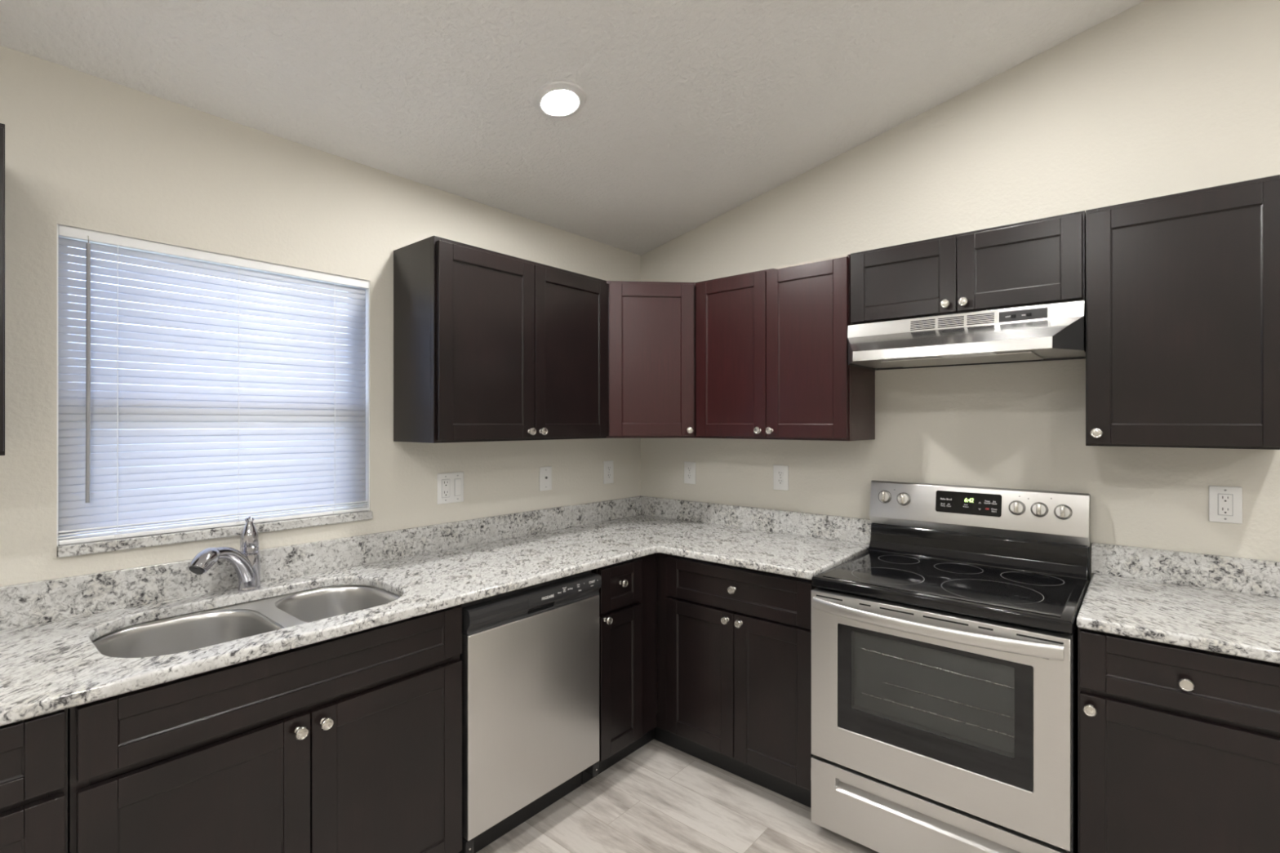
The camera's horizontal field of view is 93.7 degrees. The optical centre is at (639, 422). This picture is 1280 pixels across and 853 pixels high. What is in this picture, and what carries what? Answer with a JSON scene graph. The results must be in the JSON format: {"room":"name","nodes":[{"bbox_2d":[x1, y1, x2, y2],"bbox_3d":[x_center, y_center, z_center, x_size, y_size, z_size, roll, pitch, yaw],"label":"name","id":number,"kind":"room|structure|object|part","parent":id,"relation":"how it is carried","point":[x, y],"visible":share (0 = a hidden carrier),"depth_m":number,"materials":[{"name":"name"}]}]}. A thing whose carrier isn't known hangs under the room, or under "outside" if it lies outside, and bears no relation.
{"room":"kitchen","nodes":[
{"label":"kitchen","id":0,"kind":"room"},
{"bbox_2d":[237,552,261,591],"bbox_3d":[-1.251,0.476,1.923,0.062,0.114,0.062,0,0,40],"label":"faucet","id":1,"kind":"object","parent":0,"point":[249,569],"depth_m":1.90,"materials":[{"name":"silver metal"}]},
{"bbox_2d":[0,45,640,586],"bbox_3d":[-2.075,0.226,1.168,0.140,2.470,6.540,0,0,40],"label":"wall","id":2,"kind":"structure","parent":0,"point":[82,150],"depth_m":1.93,"materials":[{"name":"paint"}]},
{"bbox_2d":[0,123,4,455],"bbox_3d":[-1.774,-0.300,1.144,0.340,0.748,0.762,0,0,40],"label":"upper cabinet","id":3,"kind":"object","parent":2,"relation":"attached to","point":[2,126],"visible":1,"depth_m":1.34,"materials":[{"name":"brown wood"}]},
{"bbox_2d":[57,224,372,557],"bbox_3d":[-1.350,-0.087,2.000,0.139,0.909,0.866,0,0,40],"label":"window","id":4,"kind":"structure","parent":2,"relation":"in","point":[122,544],"depth_m":1.91,"materials":[{"name":"white plastic"}]},
{"bbox_2d":[57,225,368,545],"bbox_3d":[-1.319,-0.102,1.972,0.044,0.877,0.856,0,0,40],"label":"window blind","id":5,"kind":"object","parent":4,"relation":"attached to","point":[113,419],"visible":1,"depth_m":1.89,"materials":[{"name":"white plastic"}]},
{"bbox_3d":[-1.511,-0.093,1.735,0.002,0.838,0.003,0,0,40],"label":"ladder cord","id":6,"kind":"part","parent":5,"relation":"part of","materials":[{"name":"white fabric"}]},
{"bbox_3d":[-1.325,0.330,1.977,0.026,0.013,0.856,0,0,40],"label":"rail","id":7,"kind":"part","parent":5,"relation":"part of","materials":[{"name":"white plastic"}]},
{"bbox_3d":[-1.315,-0.093,1.966,0.002,0.838,0.003,0,0,40],"label":"ladder cord","id":8,"kind":"part","parent":5,"relation":"part of","materials":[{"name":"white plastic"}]},
{"bbox_3d":[-1.118,-0.093,2.198,0.002,0.838,0.003,0,0,40],"label":"ladder cord","id":9,"kind":"part","parent":5,"relation":"part of","materials":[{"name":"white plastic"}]},
{"bbox_3d":[-1.331,0.352,1.984,0.089,0.030,0.865,0,0,40],"label":"sill","id":10,"kind":"part","parent":4,"relation":"part of","materials":[{"name":"stone"}]},
{"bbox_2d":[0,505,572,630],"bbox_3d":[-1.137,0.478,2.148,0.020,0.109,2.427,0,0,40],"label":"backsplash","id":11,"kind":"structure","parent":2,"relation":"attached to","point":[24,604],"depth_m":1.94,"materials":[{"name":"stone"}]},
{"bbox_2d":[437,471,463,504],"bbox_3d":[-0.804,0.277,2.551,0.009,0.128,0.125,0,0,40],"label":"power outlet","id":12,"kind":"object","parent":2,"relation":"attached to","point":[450,485],"visible":1,"depth_m":2.55,"materials":[{"name":"white plastic"}]},
{"bbox_2d":[441,479,449,497],"bbox_3d":[-0.818,0.277,2.529,0.003,0.076,0.038,0,0,40],"label":"receptacle","id":13,"kind":"object","parent":12,"relation":"attached to","point":[445,482],"depth_m":2.53,"materials":[{"name":"white plastic"}]},
{"bbox_2d":[454,479,461,495],"bbox_3d":[-0.781,0.277,2.573,0.003,0.070,0.029,0,0,40],"label":"rocker switch","id":14,"kind":"object","parent":12,"relation":"attached to","point":[457,482],"depth_m":2.57,"materials":[{"name":"white plastic"}]},
{"bbox_2d":[393,235,608,443],"bbox_3d":[-0.546,-0.301,2.592,0.340,0.750,0.905,0,0,40],"label":"upper cabinet","id":15,"kind":"object","parent":2,"relation":"attached to","point":[489,345],"visible":1,"depth_m":2.35,"materials":[{"name":"brown wood"}]},
{"bbox_3d":[-0.589,-0.297,2.337,0.019,0.722,0.440,0,0,40],"label":"door","id":16,"kind":"part","parent":15,"relation":"part of","materials":[{"name":"brown wood"}]},
{"bbox_3d":[-0.446,0.036,2.468,0.028,0.031,0.031,0,0,40],"label":"knob","id":17,"kind":"part","parent":15,"relation":"part of","materials":[{"name":"silver metal"}]},
{"bbox_3d":[-0.406,0.036,2.515,0.028,0.031,0.031,0,0,40],"label":"knob","id":18,"kind":"part","parent":15,"relation":"part of","materials":[{"name":"silver metal"}]},
{"bbox_3d":[-0.300,-0.297,2.677,0.019,0.722,0.444,0,0,40],"label":"door","id":19,"kind":"part","parent":15,"relation":"part of","materials":[{"name":"brown wood"}]},
{"bbox_2d":[539,466,551,490],"bbox_3d":[-0.463,0.275,2.953,0.010,0.116,0.077,0,0,40],"label":"wall jack","id":20,"kind":"object","parent":2,"relation":"attached to","point":[545,473],"visible":1,"depth_m":2.95,"materials":[{"name":"white plastic"}]},
{"bbox_2d":[572,495,642,526],"bbox_3d":[-0.171,0.480,3.289,0.019,0.106,0.560,0,0,40],"label":"backsplash","id":21,"kind":"structure","parent":2,"relation":"attached to","point":[596,512],"depth_m":3.26,"materials":[{"name":"stone"}]},
{"bbox_2d":[603,460,613,484],"bbox_3d":[-0.172,0.272,3.296,0.008,0.125,0.075,0,0,40],"label":"power outlet","id":22,"kind":"object","parent":2,"relation":"attached to","point":[607,465],"visible":1,"depth_m":3.29,"materials":[{"name":"white plastic"}]},
{"bbox_2d":[606,473,611,479],"bbox_3d":[-0.170,0.292,3.294,0.002,0.030,0.035,0,0,40],"label":"receptacle","id":23,"kind":"object","parent":22,"relation":"attached to","point":[608,475],"depth_m":3.29,"materials":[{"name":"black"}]},
{"bbox_2d":[606,465,611,471],"bbox_3d":[-0.170,0.252,3.294,0.002,0.030,0.035,0,0,40],"label":"receptacle","id":24,"kind":"object","parent":22,"relation":"attached to","point":[608,467],"depth_m":3.29,"materials":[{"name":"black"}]},
{"bbox_2d":[0,0,1145,255],"bbox_3d":[0.450,-1.367,-1.065,6.880,0.780,6.680,0,0,40],"label":"ceiling","id":25,"kind":"structure","parent":0,"point":[693,111],"depth_m":2.01,"materials":[{"name":"paint"}]},
{"bbox_2d":[533,80,586,118],"bbox_3d":[-0.279,-1.119,2.087,0.182,0.045,0.186,0,0,28],"label":"ceiling light","id":26,"kind":"object","parent":25,"relation":"attached to","point":[560,99],"visible":1,"depth_m":2.07,"materials":[{"name":"white plastic"}]},
{"bbox_2d":[542,90,577,114],"bbox_3d":[-0.278,-1.115,2.086,0.124,0.010,0.124,-15,-10,39],"label":"diffuser","id":27,"kind":"object","parent":26,"relation":"attached to","point":[553,102],"depth_m":2.08,"materials":[{"name":"white plastic"}]},
{"bbox_2d":[475,738,879,852],"bbox_3d":[0.450,1.491,-1.065,6.880,0.060,6.680,0,0,40],"label":"floor","id":28,"kind":"structure","parent":0,"point":[660,797],"depth_m":2.22,"materials":[{"name":"wood"}]},
{"bbox_2d":[0,708,68,852],"bbox_3d":[-1.520,1.012,1.205,0.648,0.895,0.482,0,0,40],"label":"base cabinet","id":29,"kind":"object","parent":28,"relation":"on","point":[34,751],"visible":0.75,"depth_m":1.16,"materials":[{"name":"brown wood"}]},
{"bbox_3d":[-1.302,0.649,1.020,0.019,0.149,0.470,0,0,40],"label":"drawer","id":30,"kind":"part","parent":29,"relation":"part of","materials":[{"name":"brown wood"}]},
{"bbox_3d":[-1.302,1.041,1.020,0.019,0.600,0.470,0,0,40],"label":"door","id":31,"kind":"part","parent":29,"relation":"part of","materials":[{"name":"brown wood"}]},
{"bbox_2d":[0,514,869,726],"bbox_3d":[-0.449,0.548,1.932,1.347,0.031,2.988,0,0,40],"label":"countertop","id":32,"kind":"structure","parent":29,"relation":"on","point":[48,667],"depth_m":1.93,"materials":[{"name":"stone"}]},
{"bbox_2d":[188,516,261,591],"bbox_3d":[-1.263,0.416,1.831,0.062,0.233,0.247,0,0,7],"label":"kitchen faucet","id":33,"kind":"object","parent":32,"relation":"on","point":[246,563],"visible":1,"depth_m":1.89,"materials":[{"name":"silver metal"}]},
{"bbox_3d":[-1.254,0.446,1.866,0.054,0.147,0.165,0,0,3],"label":"spout","id":34,"kind":"part","parent":33,"relation":"part of","materials":[{"name":"silver metal"}]},
{"bbox_3d":[-1.251,0.359,1.923,0.054,0.118,0.054,0,0,40],"label":"lever handle","id":35,"kind":"part","parent":33,"relation":"part of","materials":[{"name":"silver metal"}]},
{"bbox_2d":[92,585,400,657],"bbox_3d":[-1.078,0.682,1.722,0.490,0.235,0.780,0,0,40],"label":"sink","id":36,"kind":"object","parent":32,"relation":"in","point":[200,629],"visible":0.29,"depth_m":1.80,"materials":[{"name":"metal"}]},
{"bbox_3d":[-1.189,0.669,1.586,0.446,0.205,0.379,0,0,40],"label":"bowl","id":37,"kind":"part","parent":36,"relation":"part of","materials":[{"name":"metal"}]},
{"bbox_3d":[-0.944,0.654,1.891,0.412,0.175,0.302,0,0,40],"label":"bowl","id":38,"kind":"part","parent":36,"relation":"part of","materials":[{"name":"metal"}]},
{"bbox_2d":[68,604,462,852],"bbox_3d":[-1.072,1.012,1.734,0.648,0.895,0.900,0,0,40],"label":"base cabinet","id":39,"kind":"object","parent":28,"relation":"on","point":[351,743],"visible":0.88,"depth_m":1.50,"materials":[{"name":"brown wood"}]},
{"bbox_3d":[-0.996,1.044,1.380,0.019,0.595,0.439,0,0,40],"label":"door","id":40,"kind":"part","parent":39,"relation":"part of","materials":[{"name":"brown wood"}]},
{"bbox_3d":[-0.852,0.650,1.551,0.019,0.147,0.886,0,0,40],"label":"false drawer","id":41,"kind":"part","parent":39,"relation":"part of","materials":[{"name":"brown wood"}]},
{"bbox_3d":[-0.855,0.779,1.510,0.028,0.031,0.031,0,0,40],"label":"knob","id":42,"kind":"part","parent":39,"relation":"part of","materials":[{"name":"silver metal"}]},
{"bbox_3d":[-0.815,0.779,1.557,0.028,0.031,0.031,0,0,40],"label":"knob","id":43,"kind":"part","parent":39,"relation":"part of","materials":[{"name":"silver metal"}]},
{"bbox_3d":[-0.708,1.044,1.720,0.019,0.595,0.443,0,0,40],"label":"door","id":44,"kind":"part","parent":39,"relation":"part of","materials":[{"name":"brown wood"}]},
{"bbox_2d":[457,569,601,852],"bbox_3d":[-0.574,1.018,2.308,0.615,0.883,0.600,0,0,40],"label":"dishwasher","id":45,"kind":"object","parent":28,"relation":"on","point":[529,656],"visible":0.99,"depth_m":2.08,"materials":[{"name":"grey metal"}]},
{"bbox_3d":[-0.574,1.393,2.308,0.575,0.133,0.600,0,0,40],"label":"kick panel","id":46,"kind":"part","parent":45,"relation":"part of","materials":[{"name":"black"}]},
{"bbox_3d":[-0.270,0.620,2.197,0.006,0.036,0.352,0,0,40],"label":"control plate","id":47,"kind":"part","parent":45,"relation":"part of","materials":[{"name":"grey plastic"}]},
{"bbox_2d":[581,552,656,784],"bbox_3d":[-0.231,1.012,2.725,0.648,0.895,0.468,0,0,40],"label":"base cabinet","id":48,"kind":"object","parent":28,"relation":"on","point":[627,594],"visible":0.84,"depth_m":2.49,"materials":[{"name":"brown wood"}]},
{"bbox_3d":[-0.127,0.780,2.368,0.028,0.031,0.031,0,0,40],"label":"knob","id":49,"kind":"part","parent":48,"relation":"part of","materials":[{"name":"silver metal"}]},
{"bbox_3d":[-0.079,0.667,2.462,0.019,0.172,0.252,0,0,40],"label":"drawer","id":50,"kind":"part","parent":48,"relation":"part of","materials":[{"name":"brown wood"}]},
{"bbox_3d":[-0.079,1.052,2.462,0.019,0.567,0.252,0,0,40],"label":"door","id":51,"kind":"part","parent":48,"relation":"part of","materials":[{"name":"brown wood"}]},
{"bbox_3d":[-0.068,0.655,2.449,0.028,0.031,0.031,0,0,40],"label":"knob","id":52,"kind":"part","parent":48,"relation":"part of","materials":[{"name":"silver metal"}]},
{"bbox_2d":[653,552,816,808],"bbox_3d":[0.505,1.012,2.653,0.820,0.895,0.648,0,0,40],"label":"base cabinet","id":53,"kind":"object","parent":28,"relation":"on","point":[734,643],"visible":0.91,"depth_m":2.37,"materials":[{"name":"brown wood"}]},
{"bbox_3d":[0.247,1.044,2.496,0.336,0.573,0.019,0,0,40],"label":"door","id":54,"kind":"part","parent":53,"relation":"part of","materials":[{"name":"brown wood"}]},
{"bbox_3d":[0.340,0.785,2.386,0.031,0.031,0.028,0,0,40],"label":"knob","id":55,"kind":"part","parent":53,"relation":"part of","materials":[{"name":"silver metal"}]},
{"bbox_3d":[0.365,0.661,2.375,0.031,0.031,0.028,0,0,40],"label":"knob","id":56,"kind":"part","parent":53,"relation":"part of","materials":[{"name":"silver metal"}]},
{"bbox_3d":[0.387,0.785,2.346,0.031,0.031,0.028,0,0,40],"label":"knob","id":57,"kind":"part","parent":53,"relation":"part of","materials":[{"name":"silver metal"}]},
{"bbox_3d":[0.372,0.664,2.390,0.664,0.166,0.019,0,0,40],"label":"drawer","id":58,"kind":"part","parent":53,"relation":"part of","materials":[{"name":"brown wood"}]},
{"bbox_3d":[0.502,1.044,2.280,0.324,0.573,0.019,0,0,40],"label":"door","id":59,"kind":"part","parent":53,"relation":"part of","materials":[{"name":"brown wood"}]},
{"bbox_2d":[810,480,1089,852],"bbox_3d":[1.087,0.855,2.114,0.757,1.210,0.715,0,0,40],"label":"electric range","id":60,"kind":"object","parent":28,"relation":"on","point":[944,651],"visible":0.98,"depth_m":1.93,"materials":[{"name":"grey metal"}]},
{"bbox_3d":[1.036,0.315,2.545,0.051,0.051,0.021,0,0,40],"label":"control knob","id":61,"kind":"part","parent":60,"relation":"part of","materials":[{"name":"metal"}]},
{"bbox_3d":[1.095,0.318,2.495,0.051,0.051,0.021,0,0,40],"label":"control knob","id":62,"kind":"part","parent":60,"relation":"part of","materials":[{"name":"metal"}]},
{"bbox_3d":[0.874,0.632,1.862,0.721,0.044,0.054,0,0,40],"label":"handle","id":63,"kind":"part","parent":60,"relation":"part of","materials":[{"name":"metal"}]},
{"bbox_3d":[0.902,1.299,1.895,0.749,0.228,0.036,0,0,40],"label":"storage drawer","id":64,"kind":"part","parent":60,"relation":"part of","materials":[{"name":"metal"}]},
{"bbox_3d":[0.903,0.883,1.897,0.749,0.580,0.040,0,0,40],"label":"oven door","id":65,"kind":"part","parent":60,"relation":"part of","materials":[{"name":"metal"}]},
{"bbox_2d":[811,551,1088,634],"bbox_3d":[1.083,0.565,2.109,0.757,0.036,0.575,0,0,40],"label":"cooktop","id":66,"kind":"object","parent":60,"relation":"in","point":[1026,600],"depth_m":2.00,"materials":[{"name":"black glass"}]},
{"bbox_3d":[1.088,0.546,2.114,0.697,0.002,0.530,0,0,40],"label":"glass","id":67,"kind":"part","parent":60,"relation":"part of","materials":[{"name":"black glass"}]},
{"bbox_3d":[1.403,0.318,2.234,0.051,0.051,0.021,0,0,40],"label":"control knob","id":68,"kind":"part","parent":60,"relation":"part of","materials":[{"name":"metal"}]},
{"bbox_3d":[1.456,0.318,2.188,0.051,0.051,0.021,0,0,40],"label":"control knob","id":69,"kind":"part","parent":60,"relation":"part of","materials":[{"name":"metal"}]},
{"bbox_3d":[1.510,0.320,2.142,0.051,0.051,0.021,0,0,40],"label":"control knob","id":70,"kind":"part","parent":60,"relation":"part of","materials":[{"name":"metal"}]},
{"bbox_2d":[1077,626,1279,852],"bbox_3d":[1.580,1.012,1.741,0.462,0.895,0.648,0,0,40],"label":"base cabinet","id":71,"kind":"object","parent":28,"relation":"on","point":[1179,746],"visible":0.9,"depth_m":1.54,"materials":[{"name":"brown wood"}]},
{"bbox_3d":[1.226,0.781,1.635,0.031,0.031,0.028,0,0,40],"label":"knob","id":72,"kind":"part","parent":71,"relation":"part of","materials":[{"name":"silver metal"}]},
{"bbox_2d":[1076,573,1279,663],"bbox_3d":[1.588,0.548,1.741,0.474,0.031,0.644,0,0,40],"label":"countertop","id":73,"kind":"structure","parent":71,"relation":"on","point":[1237,624],"depth_m":1.66,"materials":[{"name":"stone"}]},
{"bbox_3d":[1.395,0.654,1.523,0.450,0.154,0.019,0,0,40],"label":"drawer","id":74,"kind":"part","parent":71,"relation":"part of","materials":[{"name":"brown wood"}]},
{"bbox_3d":[1.379,0.659,1.515,0.031,0.031,0.028,0,0,40],"label":"knob","id":75,"kind":"part","parent":71,"relation":"part of","materials":[{"name":"silver metal"}]},
{"bbox_2d":[640,0,1279,586],"bbox_3d":[2.565,-0.098,1.429,6.600,3.118,0.140,0,0,40],"label":"wall","id":76,"kind":"structure","parent":0,"point":[1156,98],"depth_m":2.27,"materials":[{"name":"paint"}]},
{"bbox_2d":[606,280,696,438],"bbox_3d":[0.043,-0.301,3.076,0.615,0.750,0.601,0,0,40],"label":"upper cabinet","id":77,"kind":"object","parent":76,"relation":"attached to","point":[652,325],"visible":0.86,"depth_m":2.86,"materials":[{"name":"brown wood"}]},
{"bbox_3d":[0.237,0.036,2.858,0.031,0.031,0.028,0,0,-5],"label":"knob","id":78,"kind":"part","parent":77,"relation":"part of","materials":[{"name":"silver metal"}]},
{"bbox_2d":[684,461,695,484],"bbox_3d":[0.272,0.274,3.276,0.075,0.120,0.008,0,0,40],"label":"power outlet","id":79,"kind":"object","parent":76,"relation":"attached to","point":[689,467],"visible":1,"depth_m":3.27,"materials":[{"name":"white plastic"}]},
{"bbox_2d":[687,473,692,479],"bbox_3d":[0.270,0.293,3.274,0.034,0.029,0.002,0,0,40],"label":"receptacle","id":80,"kind":"object","parent":79,"relation":"attached to","point":[689,475],"depth_m":3.27,"materials":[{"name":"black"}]},
{"bbox_2d":[687,466,692,471],"bbox_3d":[0.270,0.255,3.274,0.034,0.029,0.002,0,0,40],"label":"receptacle","id":81,"kind":"object","parent":79,"relation":"attached to","point":[689,468],"depth_m":3.27,"materials":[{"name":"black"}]},
{"bbox_2d":[641,496,871,543],"bbox_3d":[0.519,0.480,3.059,1.327,0.106,0.019,0,0,40],"label":"backsplash","id":82,"kind":"structure","parent":76,"relation":"attached to","point":[814,525],"depth_m":2.96,"materials":[{"name":"stone"}]},
{"bbox_2d":[773,465,788,490],"bbox_3d":[0.686,0.268,2.925,0.080,0.121,0.008,0,0,40],"label":"power outlet","id":83,"kind":"object","parent":76,"relation":"attached to","point":[780,473],"visible":1,"depth_m":2.92,"materials":[{"name":"white plastic"}]},
{"bbox_2d":[777,478,783,484],"bbox_3d":[0.684,0.287,2.923,0.034,0.029,0.002,0,0,40],"label":"receptacle","id":84,"kind":"object","parent":83,"relation":"attached to","point":[780,481],"depth_m":2.92,"materials":[{"name":"white plastic"}]},
{"bbox_2d":[777,471,783,476],"bbox_3d":[0.684,0.248,2.923,0.034,0.029,0.002,0,0,40],"label":"receptacle","id":85,"kind":"object","parent":83,"relation":"attached to","point":[780,473],"depth_m":2.92,"materials":[{"name":"white plastic"}]},
{"bbox_2d":[696,254,875,440],"bbox_3d":[0.635,-0.301,2.744,0.750,0.750,0.340,0,0,40],"label":"upper cabinet","id":86,"kind":"object","parent":76,"relation":"attached to","point":[772,344],"visible":0.98,"depth_m":2.59,"materials":[{"name":"brown wood"}]},
{"bbox_3d":[0.415,-0.300,2.758,0.369,0.728,0.019,0,0,40],"label":"door","id":87,"kind":"part","parent":86,"relation":"part of","materials":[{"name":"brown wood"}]},
{"bbox_3d":[0.519,0.034,2.639,0.031,0.031,0.028,0,0,40],"label":"knob","id":88,"kind":"part","parent":86,"relation":"part of","materials":[{"name":"silver metal"}]},
{"bbox_3d":[0.563,0.034,2.601,0.031,0.031,0.028,0,0,40],"label":"knob","id":89,"kind":"part","parent":86,"relation":"part of","materials":[{"name":"silver metal"}]},
{"bbox_3d":[0.695,-0.300,2.520,0.359,0.728,0.019,0,0,40],"label":"door","id":90,"kind":"part","parent":86,"relation":"part of","materials":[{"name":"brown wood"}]},
{"bbox_2d":[847,300,1085,370],"bbox_3d":[1.176,-0.307,2.213,0.758,0.159,0.453,0,0,40],"label":"range hood","id":91,"kind":"object","parent":76,"relation":"attached to","point":[1051,331],"visible":0.99,"depth_m":2.08,"materials":[{"name":"metal"}]},
{"bbox_3d":[0.894,-0.308,2.449,0.049,0.158,0.455,0,0,32],"label":"panel","id":92,"kind":"part","parent":91,"relation":"part of","materials":[{"name":"grey plastic"}]},
{"bbox_3d":[1.331,-0.358,1.955,0.005,0.039,0.003,0,0,40],"label":"strip trim","id":93,"kind":"part","parent":91,"relation":"part of","materials":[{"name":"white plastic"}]},
{"bbox_3d":[1.454,-0.308,1.974,0.455,0.158,0.049,0,0,-41],"label":"panel","id":94,"kind":"part","parent":91,"relation":"part of","materials":[{"name":"grey plastic"}]},
{"bbox_2d":[850,210,1085,324],"bbox_3d":[1.211,-0.533,2.256,0.758,0.289,0.340,0,0,40],"label":"upper cabinet","id":95,"kind":"object","parent":76,"relation":"attached to","point":[1039,261],"visible":0.96,"depth_m":2.10,"materials":[{"name":"brown wood"}]},
{"bbox_3d":[0.988,-0.530,2.271,0.381,0.267,0.019,0,0,40],"label":"door","id":96,"kind":"part","parent":95,"relation":"part of","materials":[{"name":"brown wood"}]},
{"bbox_3d":[1.095,-0.425,2.150,0.031,0.031,0.028,0,0,40],"label":"knob","id":97,"kind":"part","parent":95,"relation":"part of","materials":[{"name":"silver metal"}]},
{"bbox_3d":[1.139,-0.425,2.112,0.031,0.031,0.028,0,0,40],"label":"knob","id":98,"kind":"part","parent":95,"relation":"part of","materials":[{"name":"silver metal"}]},
{"bbox_3d":[1.274,-0.530,2.030,0.359,0.267,0.019,0,0,40],"label":"door","id":99,"kind":"part","parent":95,"relation":"part of","materials":[{"name":"brown wood"}]},
{"bbox_2d":[1085,174,1279,449],"bbox_3d":[1.676,-0.302,1.861,0.457,0.752,0.340,0,0,40],"label":"upper cabinet","id":100,"kind":"object","parent":76,"relation":"attached to","point":[1183,289],"visible":1,"depth_m":1.75,"materials":[{"name":"brown wood"}]},
{"bbox_3d":[1.424,0.032,1.871,0.031,0.031,0.028,0,0,40],"label":"knob","id":101,"kind":"part","parent":100,"relation":"part of","materials":[{"name":"silver metal"}]},
{"bbox_2d":[1091,542,1279,597],"bbox_3d":[1.789,0.480,1.981,0.478,0.106,0.019,0,0,40],"label":"backsplash","id":102,"kind":"structure","parent":76,"relation":"attached to","point":[1249,575],"depth_m":1.96,"materials":[{"name":"stone"}]},
{"bbox_2d":[1208,485,1242,524],"bbox_3d":[1.872,0.262,1.919,0.077,0.116,0.009,0,0,40],"label":"power outlet","id":103,"kind":"object","parent":76,"relation":"attached to","point":[1225,503],"visible":1,"depth_m":1.92,"materials":[{"name":"white plastic"}]},
{"bbox_2d":[1217,493,1232,515],"bbox_3d":[1.871,0.262,1.917,0.035,0.069,0.001,0,0,40],"label":"receptacle","id":104,"kind":"object","parent":103,"relation":"attached to","point":[1224,500],"depth_m":1.92,"materials":[{"name":"white plastic"}]}
]}

